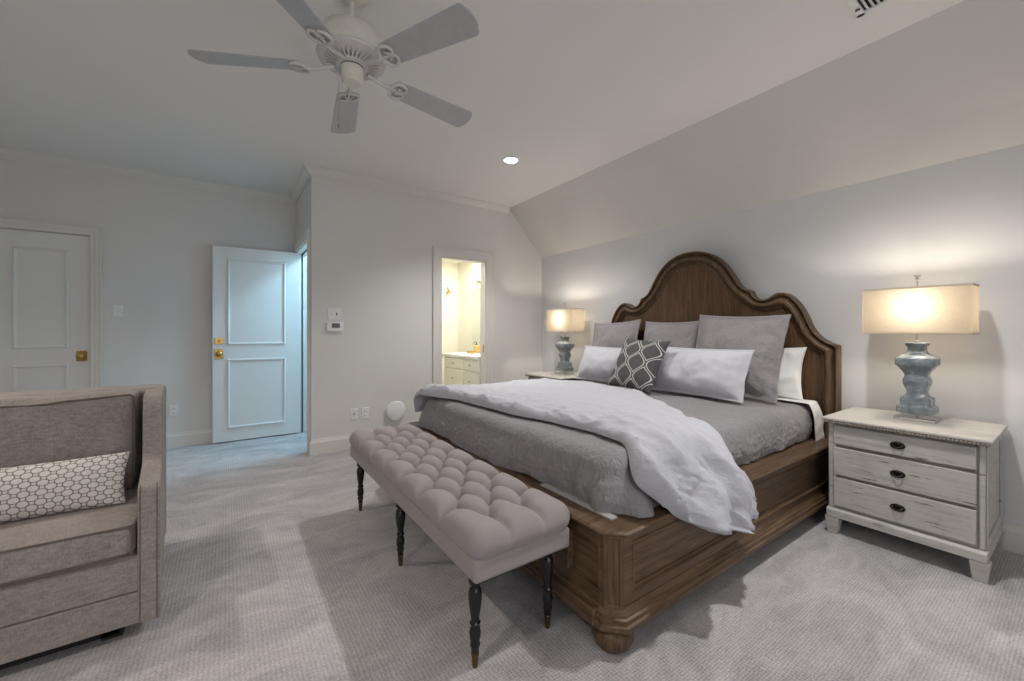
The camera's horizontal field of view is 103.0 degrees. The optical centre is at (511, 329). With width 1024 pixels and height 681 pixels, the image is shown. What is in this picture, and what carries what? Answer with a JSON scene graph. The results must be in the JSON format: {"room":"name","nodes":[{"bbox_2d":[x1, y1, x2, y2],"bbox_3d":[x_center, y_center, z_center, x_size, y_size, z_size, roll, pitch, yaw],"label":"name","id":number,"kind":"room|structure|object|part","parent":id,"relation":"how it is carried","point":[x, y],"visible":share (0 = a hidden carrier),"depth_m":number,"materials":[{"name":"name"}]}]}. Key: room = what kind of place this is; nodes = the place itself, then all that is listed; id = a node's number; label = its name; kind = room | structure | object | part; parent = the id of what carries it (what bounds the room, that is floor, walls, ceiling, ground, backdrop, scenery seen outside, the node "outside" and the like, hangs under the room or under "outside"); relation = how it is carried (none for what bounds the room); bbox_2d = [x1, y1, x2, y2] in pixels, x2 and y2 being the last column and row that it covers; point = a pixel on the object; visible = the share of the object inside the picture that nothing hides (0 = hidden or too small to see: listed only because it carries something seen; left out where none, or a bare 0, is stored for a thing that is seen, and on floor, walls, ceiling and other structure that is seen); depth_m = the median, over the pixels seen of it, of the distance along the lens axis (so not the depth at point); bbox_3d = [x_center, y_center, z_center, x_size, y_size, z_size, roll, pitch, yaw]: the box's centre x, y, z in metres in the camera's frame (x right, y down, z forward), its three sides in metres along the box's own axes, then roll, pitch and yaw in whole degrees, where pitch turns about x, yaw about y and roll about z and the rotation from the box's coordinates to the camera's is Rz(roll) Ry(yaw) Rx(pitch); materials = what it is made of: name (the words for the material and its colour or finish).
{"room":"bedroom","nodes":[
{"label":"bedroom","id":0,"kind":"room"},
{"bbox_2d":[0,159,295,433],"bbox_3d":[-3.411,-0.180,4.278,4.500,2.760,0.120,0,0,-35],"label":"wall","id":1,"kind":"structure","parent":0,"point":[158,239],"depth_m":4.09,"materials":[{"name":"paint"}]},
{"bbox_2d":[0,228,89,392],"bbox_3d":[-4.290,0.153,3.596,0.789,2.069,0.108,0,0,-35],"label":"door","id":2,"kind":"structure","parent":1,"relation":"in","point":[45,277],"depth_m":3.66,"materials":[{"name":"paint"}]},
{"bbox_3d":[-4.224,0.676,3.652,0.342,0.727,0.013,0,0,-35],"label":"panel moulding","id":3,"kind":"part","parent":2,"relation":"part of","materials":[{"name":"paint"}]},
{"bbox_3d":[-4.224,-0.283,3.652,0.342,0.897,0.013,0,0,-35],"label":"panel moulding","id":4,"kind":"part","parent":2,"relation":"part of","materials":[{"name":"paint"}]},
{"bbox_3d":[-3.999,0.242,3.773,0.060,0.060,0.064,0,0,-35],"label":"knob","id":5,"kind":"part","parent":2,"relation":"part of","materials":[{"name":"gold metal"}]},
{"bbox_3d":[-4.018,0.242,3.800,0.072,0.094,0.006,0,0,-35],"label":"knob plate","id":6,"kind":"part","parent":2,"relation":"part of","materials":[{"name":"gold metal"}]},
{"bbox_2d":[0,217,102,387],"bbox_3d":[-4.280,0.115,3.580,0.967,2.170,0.030,0,0,-35],"label":"trim","id":7,"kind":"structure","parent":1,"relation":"attached to","point":[95,233],"depth_m":3.82,"materials":[{"name":"paint"}]},
{"bbox_2d":[113,305,122,316],"bbox_3d":[-3.800,-0.183,3.922,0.072,0.118,0.018,0,0,-35],"label":"light switch","id":8,"kind":"object","parent":1,"relation":"attached to","point":[117,309],"visible":1,"depth_m":3.92,"materials":[{"name":"white plastic"}]},
{"bbox_2d":[169,405,178,416],"bbox_3d":[-3.459,0.825,4.165,0.072,0.115,0.010,0,0,-35],"label":"wall outlet","id":9,"kind":"object","parent":1,"relation":"attached to","point":[173,409],"visible":1,"depth_m":4.16,"materials":[{"name":"white plastic"}]},
{"bbox_2d":[166,429,211,448],"bbox_3d":[-3.214,1.128,4.331,1.629,0.144,0.018,0,0,-35],"label":"baseboard","id":10,"kind":"structure","parent":1,"relation":"attached to","point":[180,439],"depth_m":4.22,"materials":[{"name":"paint"}]},
{"bbox_2d":[0,147,510,213],"bbox_3d":[-2.579,-1.519,4.073,5.430,0.082,1.167,0,0,-35],"label":"trim","id":11,"kind":"structure","parent":1,"relation":"attached to","point":[308,170],"depth_m":4.15,"materials":[{"name":"paint"}]},
{"bbox_2d":[296,181,308,241],"bbox_3d":[-2.223,-0.180,4.439,0.120,2.760,0.975,0,0,-35],"label":"wall","id":12,"kind":"structure","parent":0,"point":[302,206],"depth_m":4.37,"materials":[{"name":"paint"}]},
{"bbox_2d":[212,245,299,442],"bbox_3d":[-2.788,0.149,4.482,0.825,2.078,0.108,0,0,-35],"label":"door","id":13,"kind":"structure","parent":12,"relation":"in","point":[256,292],"depth_m":4.47,"materials":[{"name":"paint"}]},
{"bbox_3d":[-3.067,0.253,4.260,0.060,0.060,0.064,0,0,-35],"label":"knob","id":14,"kind":"part","parent":13,"relation":"part of","materials":[{"name":"gold metal"}]},
{"bbox_3d":[-3.086,0.253,4.287,0.076,0.104,0.006,0,0,-35],"label":"knob plate","id":15,"kind":"part","parent":13,"relation":"part of","materials":[{"name":"gold metal"}]},
{"bbox_3d":[-3.086,0.116,4.287,0.072,0.064,0.008,0,0,-35],"label":"deadbolt plate","id":16,"kind":"part","parent":13,"relation":"part of","materials":[{"name":"gold metal"}]},
{"bbox_3d":[-2.803,0.681,4.481,0.544,0.738,0.013,0,0,-35],"label":"panel moulding","id":17,"kind":"part","parent":13,"relation":"part of","materials":[{"name":"paint"}]},
{"bbox_3d":[-2.803,-0.302,4.481,0.544,0.920,0.013,0,0,-35],"label":"panel moulding","id":18,"kind":"part","parent":13,"relation":"part of","materials":[{"name":"paint"}]},
{"bbox_2d":[293,228,309,453],"bbox_3d":[-2.211,0.150,4.421,0.120,2.100,0.893,0,0,-35],"label":"trim","id":19,"kind":"structure","parent":12,"relation":"attached to","point":[304,247],"depth_m":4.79,"materials":[{"name":"paint"}]},
{"bbox_2d":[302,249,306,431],"bbox_3d":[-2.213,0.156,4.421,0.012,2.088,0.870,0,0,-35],"label":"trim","id":20,"kind":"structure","parent":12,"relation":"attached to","point":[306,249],"depth_m":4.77,"materials":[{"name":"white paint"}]},
{"bbox_2d":[309,176,541,439],"bbox_3d":[-0.775,-0.180,4.782,2.888,2.760,0.120,0,0,-35],"label":"wall","id":21,"kind":"structure","parent":0,"point":[371,248],"depth_m":4.34,"materials":[{"name":"paint"}]},
{"bbox_2d":[328,308,339,319],"bbox_3d":[-1.753,-0.158,4.015,0.118,0.118,0.018,0,0,-35],"label":"light switch","id":22,"kind":"object","parent":21,"relation":"attached to","point":[333,313],"visible":1,"depth_m":4.01,"materials":[{"name":"white plastic"}]},
{"bbox_2d":[326,322,342,331],"bbox_3d":[-1.746,-0.032,4.010,0.156,0.096,0.034,0,0,-35],"label":"thermostat","id":23,"kind":"object","parent":21,"relation":"attached to","point":[330,326],"visible":1,"depth_m":4.00,"materials":[{"name":"white plastic"}]},
{"bbox_2d":[309,431,372,455],"bbox_3d":[-1.430,1.128,4.268,1.262,0.144,0.063,0,0,-35],"label":"baseboard","id":24,"kind":"structure","parent":21,"relation":"attached to","point":[339,443],"depth_m":3.98,"materials":[{"name":"paint"}]},
{"bbox_2d":[350,408,357,419],"bbox_3d":[-1.598,0.852,4.122,0.072,0.115,0.020,0,0,-35],"label":"cable jack","id":25,"kind":"object","parent":21,"relation":"attached to","point":[353,412],"visible":1,"depth_m":4.12,"materials":[{"name":"white plastic"}]},
{"bbox_2d":[361,407,368,418],"bbox_3d":[-1.511,0.855,4.188,0.072,0.115,0.010,0,0,-35],"label":"wall outlet","id":26,"kind":"object","parent":21,"relation":"attached to","point":[364,411],"visible":1,"depth_m":4.18,"materials":[{"name":"white plastic"}]},
{"bbox_2d":[386,401,405,420],"bbox_3d":[-1.241,0.865,4.350,0.216,0.216,0.055,0,0,-35],"label":"disc","id":27,"kind":"object","parent":21,"relation":"attached to","point":[395,411],"visible":1,"depth_m":4.33,"materials":[{"name":"white plastic"}]},
{"bbox_2d":[432,246,494,384],"bbox_3d":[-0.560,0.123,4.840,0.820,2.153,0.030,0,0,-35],"label":"trim","id":28,"kind":"structure","parent":21,"relation":"attached to","point":[438,252],"depth_m":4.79,"materials":[{"name":"paint"}]},
{"bbox_2d":[442,262,457,384],"bbox_3d":[-1.150,0.050,6.647,0.520,2.300,0.180,0,0,-35],"label":"wall","id":29,"kind":"structure","parent":0,"point":[449,270],"depth_m":6.63,"materials":[{"name":"paint"}]},
{"bbox_2d":[442,260,461,262],"bbox_3d":[-0.981,-1.130,5.793,1.220,0.060,1.775,0,0,-35],"label":"ceiling","id":30,"kind":"structure","parent":0,"point":[442,260],"depth_m":6.54,"materials":[{"name":"paint"}]},
{"bbox_2d":[458,262,479,351],"bbox_3d":[-0.440,-0.180,6.171,0.100,2.760,1.775,0,0,-35],"label":"wall","id":31,"kind":"structure","parent":0,"point":[466,270],"depth_m":6.52,"materials":[{"name":"paint"}]},
{"bbox_2d":[471,273,479,281],"bbox_3d":[-0.390,-0.780,5.885,0.144,0.110,0.720,0,0,-35],"label":"vanity light","id":32,"kind":"object","parent":31,"relation":"attached to","point":[476,278],"visible":0.35,"depth_m":6.05,"materials":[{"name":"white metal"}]},
{"bbox_3d":[-0.557,-0.780,6.098,0.115,0.110,0.110,0,0,-35],"label":"globe bulb","id":33,"kind":"part","parent":32,"relation":"part of","materials":[{"name":"white glass"}]},
{"bbox_2d":[472,288,479,344],"bbox_3d":[-0.319,-0.210,5.899,0.011,0.860,1.060,0,0,-35],"label":"wall mirror","id":34,"kind":"object","parent":31,"relation":"attached to","point":[476,291],"visible":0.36,"depth_m":6.21,"materials":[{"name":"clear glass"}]},
{"bbox_2d":[0,0,963,206],"bbox_3d":[-0.908,-1.610,2.171,6.194,0.100,8.000,0,0,-35],"label":"ceiling","id":35,"kind":"structure","parent":0,"point":[568,89],"depth_m":2.52,"materials":[{"name":"paint"}]},
{"bbox_2d":[187,0,478,133],"bbox_3d":[-0.725,-1.230,1.899,1.268,0.660,1.268,0,0,-35],"label":"ceiling fan","id":36,"kind":"object","parent":35,"relation":"hanging from","point":[348,46],"visible":1,"depth_m":1.77,"materials":[{"name":"metal"}]},
{"bbox_3d":[-1.161,-1.190,1.801,0.467,0.037,0.137,0,0,-8],"label":"blade","id":37,"kind":"part","parent":36,"relation":"part of","materials":[{"name":"laminate"}]},
{"bbox_3d":[-0.807,-1.190,1.434,0.137,0.037,0.467,0,0,10],"label":"blade","id":38,"kind":"part","parent":36,"relation":"part of","materials":[{"name":"laminate"}]},
{"bbox_3d":[-0.769,-1.042,1.820,0.014,0.254,0.004,0,0,-35],"label":"pull chain","id":39,"kind":"part","parent":36,"relation":"part of","materials":[{"name":"metal"}]},
{"bbox_3d":[-0.921,-1.190,2.251,0.137,0.037,0.467,0,0,-26],"label":"blade","id":40,"kind":"part","parent":36,"relation":"part of","materials":[{"name":"laminate"}]},
{"bbox_3d":[-0.349,-1.190,1.658,0.467,0.037,0.137,0,0,28],"label":"blade","id":41,"kind":"part","parent":36,"relation":"part of","materials":[{"name":"laminate"}]},
{"bbox_3d":[-0.420,-1.190,2.162,0.467,0.037,0.137,0,0,-44],"label":"blade","id":42,"kind":"part","parent":36,"relation":"part of","materials":[{"name":"laminate"}]},
{"bbox_2d":[502,156,519,163],"bbox_3d":[-0.010,-1.557,3.736,0.168,0.010,0.168,0,0,-35],"label":"recessed light","id":43,"kind":"object","parent":35,"relation":"in","point":[509,159],"visible":1,"depth_m":3.73,"materials":[{"name":"white plastic"}]},
{"bbox_2d":[844,0,893,17],"bbox_3d":[1.725,-1.549,1.822,0.220,0.022,0.340,0,0,-35],"label":"ceiling vent","id":44,"kind":"object","parent":35,"relation":"in","point":[859,8],"visible":1,"depth_m":1.95,"materials":[{"name":"white plastic"}]},
{"bbox_2d":[0,432,1023,680],"bbox_3d":[-0.908,1.250,2.171,6.194,0.100,8.000,0,0,-35],"label":"floor","id":45,"kind":"structure","parent":0,"point":[274,570],"depth_m":1.73,"materials":[{"name":"carpet"}]},
{"bbox_2d":[0,384,165,669],"bbox_3d":[-2.248,0.742,1.528,1.499,0.917,0.861,0,0,-35],"label":"armchair","id":46,"kind":"object","parent":45,"relation":"on","point":[70,579],"visible":0.88,"depth_m":1.58,"materials":[{"name":"grey fabric"}]},
{"bbox_2d":[0,451,129,522],"bbox_3d":[-1.931,0.639,1.602,0.623,0.199,0.151,0,0,-32],"label":"lumbar cushion","id":47,"kind":"object","parent":46,"relation":"on","point":[42,489],"visible":1,"depth_m":1.63,"materials":[{"name":"white fabric"}]},
{"bbox_3d":[-2.199,0.945,1.457,1.380,0.140,0.654,0,0,-35],"label":"seat rail","id":48,"kind":"part","parent":46,"relation":"part of","materials":[{"name":"grey fabric"}]},
{"bbox_3d":[-2.198,1.077,1.456,1.380,0.121,0.656,0,0,-35],"label":"panel","id":49,"kind":"part","parent":46,"relation":"part of","materials":[{"name":"grey fabric"}]},
{"bbox_2d":[0,479,138,584],"bbox_3d":[-2.191,0.810,1.446,1.348,0.150,0.660,0,0,-35],"label":"seat cushion","id":50,"kind":"object","parent":46,"relation":"on","point":[48,549],"depth_m":1.50,"materials":[{"name":"grey fabric"}]},
{"bbox_2d":[0,389,141,489],"bbox_3d":[-2.337,0.519,1.613,1.282,0.472,0.275,0,0,-35],"label":"cushion","id":51,"kind":"object","parent":46,"relation":"on","point":[37,428],"depth_m":1.77,"materials":[{"name":"grey fabric"}]},
{"bbox_3d":[-1.693,0.719,1.922,0.074,0.838,0.858,0,0,-40],"label":"arm","id":52,"kind":"part","parent":46,"relation":"part of"},
{"bbox_2d":[349,423,569,668],"bbox_3d":[-0.431,0.938,2.174,0.456,0.525,1.730,0,0,-35],"label":"tufted bench","id":53,"kind":"object","parent":45,"relation":"on","point":[487,521],"visible":1,"depth_m":1.64,"materials":[{"name":"fabric"}]},
{"bbox_3d":[-1.007,1.002,2.705,0.049,0.293,0.049,0,0,-35],"label":"leg","id":54,"kind":"part","parent":53,"relation":"part of","materials":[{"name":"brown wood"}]},
{"bbox_3d":[-0.569,1.002,2.078,0.049,0.293,0.049,0,0,-35],"label":"leg","id":55,"kind":"part","parent":53,"relation":"part of","materials":[{"name":"brown wood"}]},
{"bbox_2d":[349,423,569,559],"bbox_3d":[-0.431,0.728,2.174,0.456,0.105,1.730,0,0,-35],"label":"tufted cushion","id":56,"kind":"object","parent":53,"relation":"on","point":[482,512],"depth_m":1.72,"materials":[{"name":"fabric"}]},
{"bbox_3d":[-0.132,1.002,1.451,0.049,0.293,0.049,0,0,-35],"label":"leg","id":57,"kind":"part","parent":53,"relation":"part of","materials":[{"name":"brown wood"}]},
{"bbox_3d":[-0.431,0.858,2.174,0.404,0.008,1.670,0,0,-35],"label":"seat","id":58,"kind":"part","parent":53,"relation":"part of","materials":[{"name":"grey fabric"}]},
{"bbox_3d":[0.144,1.002,1.643,0.049,0.293,0.049,0,0,-35],"label":"leg","id":59,"kind":"part","parent":53,"relation":"part of","materials":[{"name":"brown wood"}]},
{"bbox_2d":[442,352,479,384],"bbox_3d":[-0.502,0.730,5.664,0.579,0.940,1.005,0,0,-35],"label":"vanity","id":60,"kind":"object","parent":45,"relation":"on","point":[461,368],"visible":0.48,"depth_m":5.48,"materials":[{"name":"paint"}]},
{"bbox_3d":[-0.809,0.667,5.663,0.018,0.245,0.585,0,0,-35],"label":"drawer","id":61,"kind":"part","parent":60,"relation":"part of","materials":[{"name":"paint"}]},
{"bbox_3d":[-0.809,0.458,5.663,0.018,0.135,0.585,0,0,-35],"label":"drawer","id":62,"kind":"part","parent":60,"relation":"part of","materials":[{"name":"paint"}]},
{"bbox_2d":[442,352,479,359],"bbox_3d":[-0.496,0.318,5.668,0.563,0.115,1.005,0,0,-35],"label":"countertop","id":63,"kind":"structure","parent":60,"relation":"on","point":[476,356],"depth_m":5.57,"materials":[{"name":"white stone"}]},
{"bbox_2d":[474,342,478,352],"bbox_3d":[-0.524,0.252,5.975,0.070,0.164,0.068,0,0,-35],"label":"soap bottle","id":64,"kind":"object","parent":63,"relation":"on","point":[476,348],"visible":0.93,"depth_m":5.95,"materials":[{"name":"gold glass"}]},
{"bbox_3d":[-0.530,0.667,5.263,0.018,0.245,0.350,0,0,-35],"label":"drawer","id":65,"kind":"part","parent":60,"relation":"part of","materials":[{"name":"paint"}]},
{"bbox_3d":[-0.530,0.458,5.263,0.018,0.135,0.350,0,0,-35],"label":"drawer","id":66,"kind":"part","parent":60,"relation":"part of","materials":[{"name":"paint"}]},
{"bbox_2d":[525,371,588,380],"bbox_3d":[0.572,0.858,4.752,0.574,0.684,0.666,0,0,-35],"label":"nightstand","id":67,"kind":"object","parent":45,"relation":"on","point":[549,374],"visible":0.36,"depth_m":4.62,"materials":[{"name":"white wood"}]},
{"bbox_2d":[546,303,583,374],"bbox_3d":[0.624,0.100,4.807,0.203,0.831,0.455,0,0,-35],"label":"table lamp","id":68,"kind":"object","parent":67,"relation":"on","point":[569,319],"visible":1,"depth_m":4.74,"materials":[{"name":"beige fabric"}]},
{"bbox_3d":[0.624,-0.111,4.807,0.200,0.268,0.452,0,0,-35],"label":"lamp shade","id":69,"kind":"part","parent":68,"relation":"part of","materials":[{"name":"fabric"}]},
{"bbox_2d":[408,251,841,653],"bbox_3d":[0.679,0.256,2.979,2.302,1.889,2.174,0,0,-35],"label":"bed","id":70,"kind":"object","parent":45,"relation":"on","point":[616,572],"visible":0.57,"depth_m":2.01,"materials":[{"name":"brown wood"}]},
{"bbox_3d":[-0.215,0.917,2.355,0.048,0.325,2.006,0,0,-35],"label":"footboard","id":71,"kind":"part","parent":70,"relation":"part of","materials":[{"name":"brown wood"}]},
{"bbox_3d":[0.377,0.917,1.511,0.056,0.325,0.056,0,0,-35],"label":"corner post","id":72,"kind":"part","parent":70,"relation":"part of","materials":[{"name":"brown wood"}]},
{"bbox_2d":[419,380,812,517],"bbox_3d":[0.698,0.620,2.947,2.150,0.243,2.057,0,0,-35],"label":"quilt","id":73,"kind":"object","parent":70,"relation":"on","point":[594,468],"visible":0.45,"depth_m":2.20,"materials":[{"name":"grey fabric"}]},
{"bbox_2d":[414,378,758,534],"bbox_3d":[0.419,0.658,2.721,1.398,0.504,2.317,0,0,-35],"label":"duvet","id":74,"kind":"object","parent":73,"relation":"on","point":[680,461],"visible":0.97,"depth_m":1.87,"materials":[{"name":"fabric"}]},
{"bbox_2d":[575,345,621,381],"bbox_3d":[0.907,0.324,3.830,0.243,0.332,0.741,0,0,-37],"label":"linen pillow","id":75,"kind":"object","parent":73,"relation":"on","point":[597,363],"visible":0.55,"depth_m":3.83,"materials":[{"name":"white fabric"}]},
{"bbox_2d":[592,319,640,347],"bbox_3d":[1.020,0.197,4.141,0.225,0.607,0.608,0,0,-41],"label":"euro sham","id":76,"kind":"object","parent":73,"relation":"on","point":[614,335],"visible":0.46,"depth_m":4.09,"materials":[{"name":"grey fabric"}]},
{"bbox_2d":[607,337,670,393],"bbox_3d":[1.028,0.279,3.344,0.242,0.430,0.478,0,0,-31],"label":"cushion","id":77,"kind":"object","parent":73,"relation":"on","point":[638,363],"visible":0.98,"depth_m":3.25,"materials":[{"name":"grey fabric"}]},
{"bbox_2d":[644,321,698,348],"bbox_3d":[1.386,0.203,3.629,0.226,0.577,0.600,0,0,-34],"label":"euro sham","id":78,"kind":"object","parent":73,"relation":"on","point":[680,334],"visible":0.33,"depth_m":3.57,"materials":[{"name":"grey fabric"}]},
{"bbox_2d":[652,347,754,403],"bbox_3d":[1.389,0.312,3.056,0.255,0.353,0.761,0,0,-32],"label":"linen pillow","id":79,"kind":"object","parent":73,"relation":"on","point":[712,373],"visible":0.91,"depth_m":2.91,"materials":[{"name":"white fabric"}]},
{"bbox_2d":[695,314,791,404],"bbox_3d":[1.671,0.188,3.071,0.257,0.635,0.688,0,0,-31],"label":"euro sham","id":80,"kind":"object","parent":73,"relation":"on","point":[766,335],"visible":0.58,"depth_m":2.90,"materials":[{"name":"grey fabric"}]},
{"bbox_2d":[778,347,806,399],"bbox_3d":[1.857,0.304,3.072,0.155,0.368,0.600,0,0,-38],"label":"bed pillow","id":81,"kind":"object","parent":73,"relation":"on","point":[789,383],"visible":0.25,"depth_m":2.87,"materials":[{"name":"white fabric"}]},
{"bbox_3d":[0.661,1.066,2.966,2.242,0.076,2.174,0,0,-35],"label":"moulding","id":82,"kind":"part","parent":70,"relation":"part of","materials":[{"name":"brown wood"}]},
{"bbox_3d":[1.609,0.258,3.628,0.028,1.684,1.936,0,0,-35],"label":"headboard panel","id":83,"kind":"part","parent":70,"relation":"part of","materials":[{"name":"brown wood"}]},
{"bbox_3d":[1.286,0.917,2.143,2.158,0.325,0.049,0,0,-35],"label":"rail","id":84,"kind":"part","parent":70,"relation":"part of","materials":[{"name":"brown wood"}]},
{"bbox_3d":[1.591,0.206,3.616,0.076,1.789,2.140,0,0,-35],"label":"headboard","id":85,"kind":"part","parent":70,"relation":"part of","materials":[{"name":"brown wood"}]},
{"bbox_2d":[777,396,824,440],"bbox_3d":[1.984,0.616,2.850,0.168,0.260,0.293,0,0,-35],"label":"sheet","id":86,"kind":"object","parent":70,"relation":"on","point":[817,413],"visible":0.87,"depth_m":2.75,"materials":[{"name":"white fabric"}]},
{"bbox_2d":[822,406,1007,583],"bbox_3d":[2.270,0.858,2.319,0.574,0.684,0.666,0,0,-35],"label":"nightstand","id":87,"kind":"object","parent":45,"relation":"on","point":[938,485],"visible":1,"depth_m":2.13,"materials":[{"name":"white wood"}]},
{"bbox_3d":[1.914,1.150,2.421,0.068,0.100,0.068,0,0,-35],"label":"leg","id":88,"kind":"part","parent":87,"relation":"part of","materials":[{"name":"white wood"}]},
{"bbox_3d":[2.046,0.947,2.163,0.023,0.040,0.062,0,0,-35],"label":"drawer pull","id":89,"kind":"part","parent":87,"relation":"part of","materials":[{"name":"brown metal"}]},
{"bbox_3d":[2.046,0.768,2.163,0.023,0.040,0.062,0,0,-35],"label":"drawer pull","id":90,"kind":"part","parent":87,"relation":"part of","materials":[{"name":"brown metal"}]},
{"bbox_3d":[2.046,0.615,2.163,0.023,0.040,0.062,0,0,-35],"label":"drawer pull","id":91,"kind":"part","parent":87,"relation":"part of","materials":[{"name":"brown metal"}]},
{"bbox_3d":[2.065,0.947,2.178,0.025,0.166,0.560,0,0,-35],"label":"drawer","id":92,"kind":"part","parent":87,"relation":"part of","materials":[{"name":"white wood"}]},
{"bbox_3d":[2.065,0.768,2.178,0.025,0.160,0.560,0,0,-35],"label":"drawer","id":93,"kind":"part","parent":87,"relation":"part of","materials":[{"name":"white wood"}]},
{"bbox_3d":[2.065,0.615,2.178,0.025,0.110,0.560,0,0,-35],"label":"drawer","id":94,"kind":"part","parent":87,"relation":"part of","materials":[{"name":"white wood"}]},
{"bbox_2d":[862,275,979,423],"bbox_3d":[2.339,0.100,2.349,0.203,0.831,0.455,0,0,-35],"label":"table lamp","id":95,"kind":"object","parent":87,"relation":"on","point":[947,308],"visible":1,"depth_m":2.29,"materials":[{"name":"beige fabric"}]},
{"bbox_3d":[2.339,-0.172,2.349,0.030,0.286,0.030,0,0,-35],"label":"finial rod","id":96,"kind":"part","parent":95,"relation":"part of","materials":[{"name":"silver metal"}]},
{"bbox_3d":[2.339,-0.111,2.349,0.200,0.268,0.452,0,0,-35],"label":"lamp shade","id":97,"kind":"part","parent":95,"relation":"part of","materials":[{"name":"fabric"}]},
{"bbox_3d":[2.243,1.150,1.949,0.068,0.100,0.068,0,0,-35],"label":"leg","id":98,"kind":"part","parent":87,"relation":"part of","materials":[{"name":"white wood"}]},
{"bbox_3d":[2.462,0.795,2.076,0.515,0.500,0.006,0,0,-35],"label":"frame","id":99,"kind":"part","parent":87,"relation":"part of","materials":[{"name":"white wood"}]},
{"bbox_3d":[2.633,1.150,2.221,0.068,0.100,0.068,0,0,-35],"label":"leg","id":100,"kind":"part","parent":87,"relation":"part of","materials":[{"name":"white wood"}]},
{"bbox_2d":[510,0,1023,256],"bbox_3d":[1.828,-1.298,2.936,0.730,0.625,5.925,0,0,-35],"label":"sloped ceiling","id":101,"kind":"structure","parent":0,"point":[947,85],"depth_m":2.63,"materials":[{"name":"paint"}]},
{"bbox_2d":[542,144,1023,526],"bbox_3d":[1.591,-0.180,3.914,0.100,2.760,8.000,0,0,-35],"label":"wall","id":102,"kind":"structure","parent":0,"point":[958,221],"depth_m":2.65,"materials":[{"name":"grey paint"}]},
{"bbox_2d":[1002,522,1023,554],"bbox_3d":[1.774,1.128,2.887,0.774,0.144,5.905,0,0,-35],"label":"baseboard","id":103,"kind":"structure","parent":102,"relation":"attached to","point":[1014,534],"depth_m":2.20,"materials":[{"name":"paint"}]}
]}

